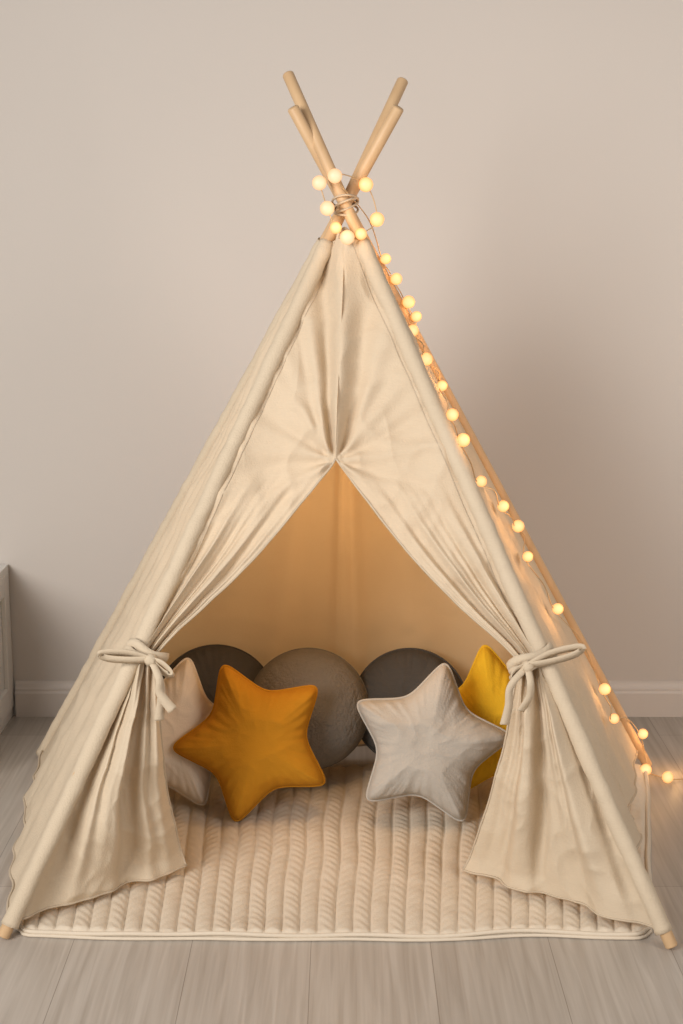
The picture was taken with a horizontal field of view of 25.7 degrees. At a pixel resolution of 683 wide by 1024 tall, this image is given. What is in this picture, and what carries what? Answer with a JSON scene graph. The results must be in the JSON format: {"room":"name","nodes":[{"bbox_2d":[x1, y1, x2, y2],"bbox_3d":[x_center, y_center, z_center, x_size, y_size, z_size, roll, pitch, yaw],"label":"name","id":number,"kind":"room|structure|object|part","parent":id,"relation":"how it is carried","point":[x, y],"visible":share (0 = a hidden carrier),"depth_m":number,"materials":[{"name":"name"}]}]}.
{"room":"children's room","nodes":[
{"label":"children's room","id":0,"kind":"room"},
{"bbox_2d":[0,0,682,714],"bbox_3d":[0.000,-0.848,4.099,8.000,2.900,0.100,0,11,0],"label":"wall","id":1,"kind":"structure","parent":0,"point":[160,204],"depth_m":4.07,"materials":[{"name":"paint"}]},
{"bbox_2d":[15,681,682,716],"bbox_3d":[1.532,0.536,4.308,4.935,0.103,0.018,0,11,0],"label":"baseboard","id":2,"kind":"structure","parent":1,"relation":"attached to","point":[32,698],"depth_m":4.30,"materials":[{"name":"paint"}]},
{"bbox_2d":[0,715,682,1023],"bbox_3d":[0.000,1.233,1.123,8.000,0.050,6.735,0,11,0],"label":"floor","id":3,"kind":"structure","parent":0,"point":[516,980],"depth_m":2.85,"materials":[{"name":"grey wood"}]},
{"bbox_2d":[0,564,13,733],"bbox_3d":[-1.351,0.426,3.974,0.820,0.447,0.621,0,11,0],"label":"base cabinet","id":4,"kind":"object","parent":3,"relation":"on","point":[6,667],"visible":1,"depth_m":4.22,"materials":[{"name":"white paint"}]},
{"bbox_2d":[17,764,651,941],"bbox_3d":[0.010,0.747,3.432,1.568,0.023,0.968,0,11,0],"label":"play mat","id":5,"kind":"object","parent":3,"relation":"on","point":[326,862],"visible":0.45,"depth_m":3.18,"materials":[{"name":"fabric"}]},
{"bbox_2d":[161,658,213,805],"bbox_3d":[-0.394,0.528,3.585,0.346,0.343,0.166,0,11,0],"label":"star pillow","id":6,"kind":"object","parent":5,"relation":"on","point":[185,690],"visible":0.43,"depth_m":3.54,"materials":[{"name":"beige fabric"}]},
{"bbox_2d":[163,644,262,703],"bbox_3d":[-0.318,0.485,3.794,0.304,0.292,0.169,0,11,0],"label":"round cushion","id":7,"kind":"object","parent":5,"relation":"on","point":[208,660],"visible":0.18,"depth_m":3.76,"materials":[{"name":"grey fabric"}]},
{"bbox_2d":[173,665,325,821],"bbox_3d":[-0.215,0.542,3.529,0.357,0.357,0.172,1,11,3],"label":"star pillow","id":8,"kind":"object","parent":5,"relation":"on","point":[253,739],"visible":1,"depth_m":3.48,"materials":[{"name":"yellow fabric"}]},
{"bbox_2d":[253,648,366,768],"bbox_3d":[-0.083,0.491,3.737,0.294,0.299,0.233,3,11,16],"label":"round cushion","id":9,"kind":"object","parent":5,"relation":"on","point":[336,727],"visible":0.49,"depth_m":3.66,"materials":[{"name":"grey fabric"}]},
{"bbox_2d":[360,648,462,753],"bbox_3d":[0.172,0.489,3.771,0.296,0.286,0.173,0,11,0],"label":"round cushion","id":10,"kind":"object","parent":5,"relation":"on","point":[395,673],"visible":0.21,"depth_m":3.73,"materials":[{"name":"grey fabric"}]},
{"bbox_2d":[357,663,505,821],"bbox_3d":[0.212,0.536,3.503,0.359,0.354,0.169,2,11,9],"label":"star pillow","id":11,"kind":"object","parent":5,"relation":"on","point":[430,746],"visible":0.99,"depth_m":3.45,"materials":[{"name":"grey fabric"}]},
{"bbox_2d":[458,645,509,788],"bbox_3d":[0.367,0.504,3.645,0.356,0.348,0.157,0,11,0],"label":"star pillow","id":12,"kind":"object","parent":5,"relation":"on","point":[482,692],"visible":0.23,"depth_m":3.60,"materials":[{"name":"yellow fabric"}]},
{"bbox_2d":[0,71,676,948],"bbox_3d":[-0.017,-0.091,3.308,1.653,1.719,1.129,0,11,0],"label":"tent","id":13,"kind":"object","parent":3,"relation":"on","point":[334,503],"visible":0.98,"depth_m":3.13,"materials":[{"name":"beige fabric"}]},
{"bbox_3d":[-0.410,0.070,3.349,0.761,1.333,1.023,0,11,0],"label":"panel","id":14,"kind":"part","parent":13,"relation":"part of","materials":[{"name":"fabric"}]},
{"bbox_3d":[-0.306,0.123,3.052,0.802,1.332,0.171,-8,13,-35],"label":"panel","id":15,"kind":"part","parent":13,"relation":"part of","materials":[{"name":"fabric"}]},
{"bbox_3d":[0.000,0.012,3.639,1.565,1.330,0.466,0,11,0],"label":"panel","id":16,"kind":"part","parent":13,"relation":"part of","materials":[{"name":"fabric"}]},
{"bbox_3d":[0.008,-0.662,3.240,0.061,0.047,0.129,0,11,0],"label":"lashing cord","id":17,"kind":"part","parent":13,"relation":"part of","materials":[{"name":"fabric"}]},
{"bbox_3d":[0.310,0.121,3.060,0.642,1.332,0.504,0,11,0],"label":"panel","id":18,"kind":"part","parent":13,"relation":"part of","materials":[{"name":"fabric"}]},
{"bbox_2d":[312,168,682,782],"bbox_3d":[0.812,-0.064,3.713,1.913,1.506,0.333,-7,13,-33],"label":"fairy lights","id":19,"kind":"object","parent":13,"relation":"attached to","point":[347,237],"visible":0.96,"depth_m":3.30,"materials":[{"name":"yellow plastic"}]},
{"bbox_3d":[0.366,0.065,3.339,0.658,1.322,0.968,2,11,9],"label":"panel","id":20,"kind":"part","parent":13,"relation":"part of","materials":[{"name":"fabric"}]}
]}

